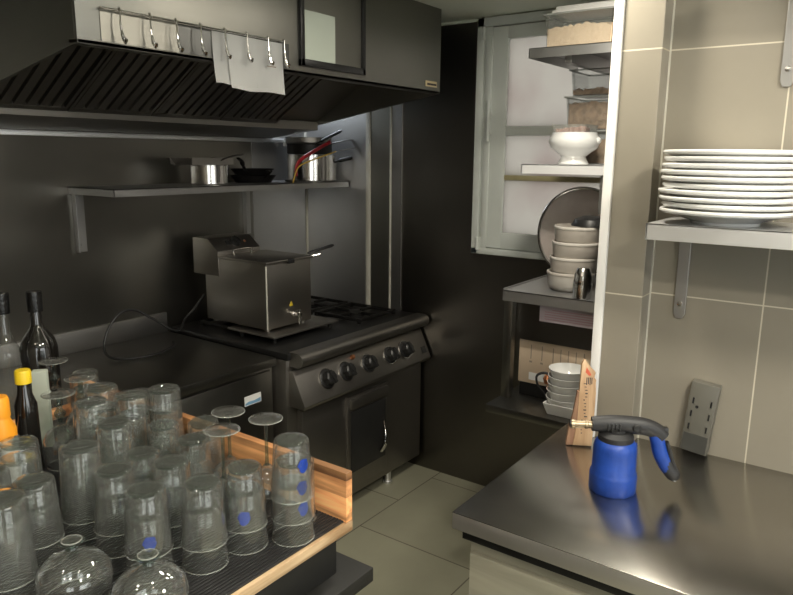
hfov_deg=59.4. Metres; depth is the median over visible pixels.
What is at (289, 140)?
pot
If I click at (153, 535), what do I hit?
tumbler
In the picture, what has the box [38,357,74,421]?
goblet
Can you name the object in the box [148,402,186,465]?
tumbler
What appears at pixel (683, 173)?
dinner plate
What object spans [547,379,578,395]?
bowl
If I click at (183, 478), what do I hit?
tumbler
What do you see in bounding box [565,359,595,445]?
wooden board
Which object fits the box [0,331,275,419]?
countertop
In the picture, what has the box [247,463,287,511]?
bowl
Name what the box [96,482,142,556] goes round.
tumbler
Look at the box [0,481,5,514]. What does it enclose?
tumbler
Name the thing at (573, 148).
pedestal bowl
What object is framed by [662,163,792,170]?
dinner plate
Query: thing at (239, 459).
tumbler
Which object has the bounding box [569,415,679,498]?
torch
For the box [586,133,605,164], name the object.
food container
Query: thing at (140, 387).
tumbler
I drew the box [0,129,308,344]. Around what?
wall
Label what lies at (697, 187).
dinner plate
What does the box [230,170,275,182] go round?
frying pan
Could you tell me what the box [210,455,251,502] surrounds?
bowl
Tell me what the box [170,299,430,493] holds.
range
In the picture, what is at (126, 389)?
tumbler
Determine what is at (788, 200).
dinner plate
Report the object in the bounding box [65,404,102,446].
bowl
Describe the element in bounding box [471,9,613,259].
window
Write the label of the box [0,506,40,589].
tumbler
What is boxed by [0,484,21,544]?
tumbler
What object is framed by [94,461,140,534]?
tumbler
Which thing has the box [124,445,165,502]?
tumbler
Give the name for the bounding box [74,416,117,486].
tumbler
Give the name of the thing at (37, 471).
tumbler
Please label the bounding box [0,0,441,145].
extractor hood
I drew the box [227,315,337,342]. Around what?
griddle plate
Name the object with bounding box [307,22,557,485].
wall
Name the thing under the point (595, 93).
food container
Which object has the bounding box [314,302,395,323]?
support
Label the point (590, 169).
shelf
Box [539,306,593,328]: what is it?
label
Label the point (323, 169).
saucepan
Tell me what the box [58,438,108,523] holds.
tumbler
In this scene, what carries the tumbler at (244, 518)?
on the wooden tray at (254, 563)
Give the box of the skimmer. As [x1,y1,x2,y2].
[285,140,330,181]
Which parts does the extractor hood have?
panel, pale plate, wall rail, hook rail, dark plate, panel, sloping panel, notice frame, panel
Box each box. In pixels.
[31,369,54,447]
[519,381,546,398]
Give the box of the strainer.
[292,147,355,182]
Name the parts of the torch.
gas knob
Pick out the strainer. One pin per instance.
(354, 147)
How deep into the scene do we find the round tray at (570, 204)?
2.89 m
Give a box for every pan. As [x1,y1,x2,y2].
[168,157,233,164]
[230,157,273,174]
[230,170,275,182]
[285,130,341,145]
[287,139,353,154]
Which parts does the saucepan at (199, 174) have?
handle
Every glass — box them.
[34,534,113,594]
[111,549,188,594]
[203,423,246,527]
[210,406,251,502]
[247,412,287,512]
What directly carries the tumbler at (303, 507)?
on the wooden tray at (254, 563)
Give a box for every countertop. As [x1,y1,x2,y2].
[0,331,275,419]
[305,551,372,594]
[452,422,792,594]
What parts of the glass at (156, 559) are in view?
stem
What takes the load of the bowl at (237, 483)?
on the wine glass at (219, 424)
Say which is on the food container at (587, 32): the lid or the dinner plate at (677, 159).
the lid
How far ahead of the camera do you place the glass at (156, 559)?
1.04 m
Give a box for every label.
[244,392,260,406]
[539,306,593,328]
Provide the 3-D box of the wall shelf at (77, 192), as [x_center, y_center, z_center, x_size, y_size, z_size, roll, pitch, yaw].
[-0.795,-0.407,3.311,0.319,0.270,1.395,9,14,35]
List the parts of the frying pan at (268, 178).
handle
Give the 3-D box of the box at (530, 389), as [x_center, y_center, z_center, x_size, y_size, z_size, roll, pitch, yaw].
[0.657,0.373,2.647,0.390,0.054,0.055,9,14,35]
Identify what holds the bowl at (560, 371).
on the bowl at (559, 383)
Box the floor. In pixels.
[336,462,484,594]
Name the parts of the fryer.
thermostat knob, lid handle, lid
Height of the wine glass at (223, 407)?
0.185 m
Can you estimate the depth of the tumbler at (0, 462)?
1.21 m
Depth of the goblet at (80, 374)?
1.62 m
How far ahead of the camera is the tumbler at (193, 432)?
1.35 m
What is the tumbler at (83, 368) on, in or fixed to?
on the tumbler at (81, 384)
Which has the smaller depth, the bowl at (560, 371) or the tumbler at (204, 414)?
the tumbler at (204, 414)
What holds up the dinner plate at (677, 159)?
on the dinner plate at (676, 166)
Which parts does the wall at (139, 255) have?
trim, trim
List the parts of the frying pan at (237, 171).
handle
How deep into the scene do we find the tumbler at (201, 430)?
1.47 m
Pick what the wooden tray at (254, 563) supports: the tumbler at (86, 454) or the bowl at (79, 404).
the tumbler at (86, 454)
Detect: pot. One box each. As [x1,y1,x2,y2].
[189,165,228,184]
[285,137,331,143]
[287,144,331,154]
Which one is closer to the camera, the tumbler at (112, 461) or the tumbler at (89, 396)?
the tumbler at (112, 461)
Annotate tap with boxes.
[291,309,301,323]
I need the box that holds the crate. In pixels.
[255,541,335,594]
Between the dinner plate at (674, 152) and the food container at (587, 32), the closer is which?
the dinner plate at (674, 152)
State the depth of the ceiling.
2.91 m
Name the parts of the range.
knob, knob, oven door, rail, control panel, door plate, knob, door glass, leg, knob, knob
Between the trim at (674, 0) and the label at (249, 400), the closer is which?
the trim at (674, 0)
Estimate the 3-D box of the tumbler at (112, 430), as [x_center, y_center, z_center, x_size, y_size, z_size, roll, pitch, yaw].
[-0.551,0.336,1.373,0.080,0.135,0.080,9,14,35]
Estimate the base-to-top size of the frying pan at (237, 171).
0.084 m
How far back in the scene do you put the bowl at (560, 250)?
2.54 m
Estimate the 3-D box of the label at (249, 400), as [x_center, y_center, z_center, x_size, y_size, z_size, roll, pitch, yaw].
[-0.578,0.409,2.798,0.002,0.040,0.088,9,14,35]
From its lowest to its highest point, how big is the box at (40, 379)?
0.185 m
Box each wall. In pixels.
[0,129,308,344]
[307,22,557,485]
[639,0,792,473]
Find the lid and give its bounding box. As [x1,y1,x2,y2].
[552,0,614,20]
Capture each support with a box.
[199,318,239,332]
[311,295,347,314]
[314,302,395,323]
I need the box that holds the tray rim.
[231,520,351,594]
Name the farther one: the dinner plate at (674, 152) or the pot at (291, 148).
the pot at (291, 148)
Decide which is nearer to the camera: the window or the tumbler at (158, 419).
the tumbler at (158, 419)
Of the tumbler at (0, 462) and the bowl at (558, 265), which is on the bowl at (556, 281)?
the bowl at (558, 265)
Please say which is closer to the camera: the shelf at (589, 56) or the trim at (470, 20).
the shelf at (589, 56)
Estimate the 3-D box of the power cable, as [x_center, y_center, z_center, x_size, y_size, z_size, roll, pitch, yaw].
[-1.006,0.120,3.035,0.212,0.171,0.591,7,13,29]
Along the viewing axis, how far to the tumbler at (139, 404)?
1.60 m
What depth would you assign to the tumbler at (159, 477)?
1.31 m
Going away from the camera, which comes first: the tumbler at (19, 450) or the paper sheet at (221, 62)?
the tumbler at (19, 450)
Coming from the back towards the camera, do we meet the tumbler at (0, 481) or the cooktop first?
the cooktop
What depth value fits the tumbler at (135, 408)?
1.49 m
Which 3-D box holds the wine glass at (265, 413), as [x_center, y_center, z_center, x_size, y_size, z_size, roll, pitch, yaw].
[-0.250,0.320,1.341,0.080,0.185,0.080,9,14,35]
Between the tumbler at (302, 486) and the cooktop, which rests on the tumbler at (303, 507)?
the tumbler at (302, 486)
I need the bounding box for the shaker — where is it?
[572,267,591,299]
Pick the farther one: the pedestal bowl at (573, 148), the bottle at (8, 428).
the pedestal bowl at (573, 148)
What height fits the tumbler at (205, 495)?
0.108 m
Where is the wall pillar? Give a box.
[595,0,673,440]
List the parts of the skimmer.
handle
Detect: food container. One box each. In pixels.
[544,6,613,46]
[564,95,607,131]
[572,67,608,98]
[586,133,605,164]
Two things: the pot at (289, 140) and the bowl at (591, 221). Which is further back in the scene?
the pot at (289, 140)
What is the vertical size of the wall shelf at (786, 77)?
0.238 m
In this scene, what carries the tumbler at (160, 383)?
in the tumbler at (164, 402)
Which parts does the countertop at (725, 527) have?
door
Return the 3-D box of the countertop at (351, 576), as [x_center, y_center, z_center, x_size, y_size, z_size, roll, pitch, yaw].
[-1.076,1.023,1.040,1.180,0.860,1.875,9,14,35]
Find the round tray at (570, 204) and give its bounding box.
[537,186,600,275]
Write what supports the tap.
on the fryer
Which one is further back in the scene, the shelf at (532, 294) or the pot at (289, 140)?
the pot at (289, 140)
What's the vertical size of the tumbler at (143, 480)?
0.108 m
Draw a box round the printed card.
[518,339,590,385]
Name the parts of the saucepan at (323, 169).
handle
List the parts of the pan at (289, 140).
handle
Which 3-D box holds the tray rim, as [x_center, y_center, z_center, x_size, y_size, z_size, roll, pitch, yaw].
[-0.863,0.480,1.069,0.954,0.021,1.341,9,14,35]
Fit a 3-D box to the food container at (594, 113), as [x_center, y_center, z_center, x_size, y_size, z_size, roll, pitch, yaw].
[0.831,-0.728,2.755,0.273,0.128,0.218,9,14,35]
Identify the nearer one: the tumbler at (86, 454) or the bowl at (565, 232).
the tumbler at (86, 454)
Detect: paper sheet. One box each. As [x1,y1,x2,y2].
[212,31,257,87]
[227,34,284,94]
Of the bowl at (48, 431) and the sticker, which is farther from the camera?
the sticker
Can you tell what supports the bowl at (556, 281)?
on the shelf at (532, 294)
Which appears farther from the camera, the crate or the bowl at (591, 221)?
the bowl at (591, 221)
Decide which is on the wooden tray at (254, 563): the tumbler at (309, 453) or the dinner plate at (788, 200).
the tumbler at (309, 453)
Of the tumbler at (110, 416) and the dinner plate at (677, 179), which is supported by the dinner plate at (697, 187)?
the dinner plate at (677, 179)
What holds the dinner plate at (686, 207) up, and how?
on the dinner plate at (700, 218)
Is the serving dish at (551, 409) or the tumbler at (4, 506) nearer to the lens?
the tumbler at (4, 506)
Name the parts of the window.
handle, pane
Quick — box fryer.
[193,233,333,331]
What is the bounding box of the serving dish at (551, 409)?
[543,400,572,418]
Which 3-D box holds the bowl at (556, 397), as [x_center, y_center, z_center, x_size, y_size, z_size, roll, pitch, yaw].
[0.617,0.362,2.534,0.142,0.057,0.142,9,14,35]
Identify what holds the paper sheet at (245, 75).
hanging from the extractor hood
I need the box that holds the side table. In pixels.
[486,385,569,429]
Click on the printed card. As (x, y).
(535, 357)
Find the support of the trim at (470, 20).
attached to the wall at (400, 230)
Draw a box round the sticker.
[425,80,436,87]
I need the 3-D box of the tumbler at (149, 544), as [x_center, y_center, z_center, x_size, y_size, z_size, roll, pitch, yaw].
[-0.406,0.399,1.139,0.077,0.108,0.077,-5,13,-24]
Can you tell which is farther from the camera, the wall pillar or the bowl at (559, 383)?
the bowl at (559, 383)
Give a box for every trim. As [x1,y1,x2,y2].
[441,19,477,25]
[590,0,625,436]
[637,0,675,437]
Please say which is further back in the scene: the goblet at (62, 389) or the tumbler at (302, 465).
the goblet at (62, 389)
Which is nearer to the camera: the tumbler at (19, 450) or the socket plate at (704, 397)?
the tumbler at (19, 450)
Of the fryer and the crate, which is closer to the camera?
the crate
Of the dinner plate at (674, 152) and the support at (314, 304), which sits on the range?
the support at (314, 304)
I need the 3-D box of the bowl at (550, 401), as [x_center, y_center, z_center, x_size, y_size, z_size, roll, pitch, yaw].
[0.616,0.388,2.539,0.142,0.057,0.142,9,14,35]
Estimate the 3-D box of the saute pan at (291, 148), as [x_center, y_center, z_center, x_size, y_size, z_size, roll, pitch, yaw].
[-0.417,-0.804,3.701,0.349,0.085,0.242,-8,15,-37]
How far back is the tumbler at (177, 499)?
1.37 m
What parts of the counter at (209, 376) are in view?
door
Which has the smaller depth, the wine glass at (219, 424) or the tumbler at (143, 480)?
the tumbler at (143, 480)
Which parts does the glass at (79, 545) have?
stem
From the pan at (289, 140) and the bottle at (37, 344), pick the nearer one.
the bottle at (37, 344)
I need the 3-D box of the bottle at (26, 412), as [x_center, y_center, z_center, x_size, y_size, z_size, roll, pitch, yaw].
[-0.775,0.265,1.462,0.048,0.235,0.048,9,14,35]
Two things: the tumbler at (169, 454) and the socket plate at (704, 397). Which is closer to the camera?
the tumbler at (169, 454)
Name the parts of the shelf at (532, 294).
leg, panel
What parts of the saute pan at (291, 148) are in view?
handle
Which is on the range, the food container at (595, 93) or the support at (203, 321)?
the support at (203, 321)
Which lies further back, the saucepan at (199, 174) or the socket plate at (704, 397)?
the saucepan at (199, 174)
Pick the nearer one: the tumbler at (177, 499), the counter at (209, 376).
the tumbler at (177, 499)
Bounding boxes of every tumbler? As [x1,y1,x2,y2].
[0,435,48,519]
[0,450,49,534]
[0,462,19,522]
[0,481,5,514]
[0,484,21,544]
[0,488,38,578]
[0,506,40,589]
[12,471,64,546]
[15,493,66,570]
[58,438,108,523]
[60,454,109,540]
[70,368,103,416]
[72,384,105,432]
[73,396,115,468]
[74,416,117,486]
[84,381,124,446]
[86,401,125,466]
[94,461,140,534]
[95,416,139,490]
[96,430,140,507]
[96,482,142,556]
[113,389,153,457]
[115,408,154,474]
[124,387,159,440]
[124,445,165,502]
[124,480,173,559]
[125,463,166,521]
[125,502,174,582]
[126,404,160,457]
[146,419,184,474]
[147,383,185,450]
[147,435,184,491]
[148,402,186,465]
[151,454,195,525]
[152,475,196,536]
[175,432,213,492]
[176,449,214,508]
[181,473,227,549]
[182,495,228,568]
[188,414,225,466]
[189,430,225,482]
[223,459,267,527]
[224,480,267,548]
[270,432,313,501]
[271,453,313,522]
[272,474,314,543]
[288,453,315,521]
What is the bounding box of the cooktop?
[170,299,413,360]
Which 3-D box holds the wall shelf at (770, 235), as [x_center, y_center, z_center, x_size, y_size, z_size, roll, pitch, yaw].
[1.043,0.003,1.401,1.012,0.258,0.240,9,14,35]
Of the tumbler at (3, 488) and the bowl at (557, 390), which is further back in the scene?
the bowl at (557, 390)
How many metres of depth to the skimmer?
3.48 m
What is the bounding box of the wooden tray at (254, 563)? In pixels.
[0,376,351,594]
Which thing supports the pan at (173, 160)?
on the saucepan at (199, 174)
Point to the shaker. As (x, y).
(582, 282)
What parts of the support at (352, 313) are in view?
burner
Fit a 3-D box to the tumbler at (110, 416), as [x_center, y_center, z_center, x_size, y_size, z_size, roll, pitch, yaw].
[-0.550,0.307,1.367,0.080,0.135,0.080,9,14,35]
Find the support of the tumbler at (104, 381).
in the tumbler at (99, 401)
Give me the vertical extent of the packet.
0.071 m
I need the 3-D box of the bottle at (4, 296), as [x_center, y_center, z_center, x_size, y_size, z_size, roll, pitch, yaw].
[-1.028,0.200,1.842,0.072,0.432,0.072,9,14,35]
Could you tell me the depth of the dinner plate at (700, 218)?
1.47 m
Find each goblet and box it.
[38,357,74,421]
[40,388,82,468]
[64,373,102,446]
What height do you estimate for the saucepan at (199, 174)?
0.138 m
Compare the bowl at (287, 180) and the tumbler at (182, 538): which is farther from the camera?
the bowl at (287, 180)
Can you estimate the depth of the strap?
2.60 m
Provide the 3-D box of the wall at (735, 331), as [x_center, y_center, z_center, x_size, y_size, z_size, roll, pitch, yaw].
[1.927,0.332,1.055,3.200,2.265,0.140,9,14,35]
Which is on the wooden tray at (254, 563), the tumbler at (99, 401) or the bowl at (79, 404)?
the tumbler at (99, 401)
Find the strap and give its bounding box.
[535,372,548,399]
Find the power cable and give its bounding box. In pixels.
[103,294,205,359]
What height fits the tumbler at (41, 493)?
0.108 m
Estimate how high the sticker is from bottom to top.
0.023 m
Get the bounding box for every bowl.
[43,420,82,468]
[50,384,74,421]
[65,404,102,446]
[203,476,246,527]
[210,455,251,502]
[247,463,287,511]
[285,179,298,181]
[546,392,573,408]
[547,268,594,292]
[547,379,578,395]
[547,385,575,402]
[548,372,579,388]
[549,132,600,164]
[549,363,580,380]
[550,254,597,274]
[552,239,598,258]
[554,223,599,243]
[571,215,599,227]
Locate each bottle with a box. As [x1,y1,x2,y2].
[0,292,19,347]
[0,394,23,503]
[14,368,44,479]
[19,290,62,408]
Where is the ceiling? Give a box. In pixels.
[415,0,607,22]
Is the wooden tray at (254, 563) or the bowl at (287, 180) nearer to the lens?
the wooden tray at (254, 563)
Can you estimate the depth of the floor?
3.09 m
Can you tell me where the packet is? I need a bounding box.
[552,124,596,131]
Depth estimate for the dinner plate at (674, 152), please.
1.41 m
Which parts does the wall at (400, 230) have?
trim, trim, trim, trim, trim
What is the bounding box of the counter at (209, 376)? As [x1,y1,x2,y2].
[0,312,275,442]
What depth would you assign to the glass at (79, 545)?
1.08 m
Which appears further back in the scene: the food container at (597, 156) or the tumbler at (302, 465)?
the food container at (597, 156)
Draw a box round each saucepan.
[189,154,243,184]
[286,154,351,181]
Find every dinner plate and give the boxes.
[658,187,792,199]
[659,193,792,206]
[659,205,792,226]
[661,169,792,177]
[661,175,792,185]
[661,200,792,213]
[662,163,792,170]
[663,149,792,156]
[663,181,792,191]
[664,156,792,163]
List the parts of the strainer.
handle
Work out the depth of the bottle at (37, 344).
1.84 m
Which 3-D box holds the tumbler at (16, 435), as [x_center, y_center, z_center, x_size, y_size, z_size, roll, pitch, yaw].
[-0.685,0.325,1.269,0.080,0.135,0.080,9,14,35]
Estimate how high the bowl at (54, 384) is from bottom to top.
0.102 m
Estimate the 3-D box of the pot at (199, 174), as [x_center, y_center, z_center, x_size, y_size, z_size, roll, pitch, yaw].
[-0.847,-0.557,3.153,0.176,0.087,0.176,9,14,35]
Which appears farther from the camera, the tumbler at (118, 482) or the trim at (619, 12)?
the trim at (619, 12)
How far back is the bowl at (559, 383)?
2.47 m
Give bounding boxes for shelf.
[68,180,348,252]
[501,274,595,397]
[521,164,603,213]
[529,41,611,74]
[645,216,792,317]
[780,0,792,86]
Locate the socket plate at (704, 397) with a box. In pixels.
[679,378,721,455]

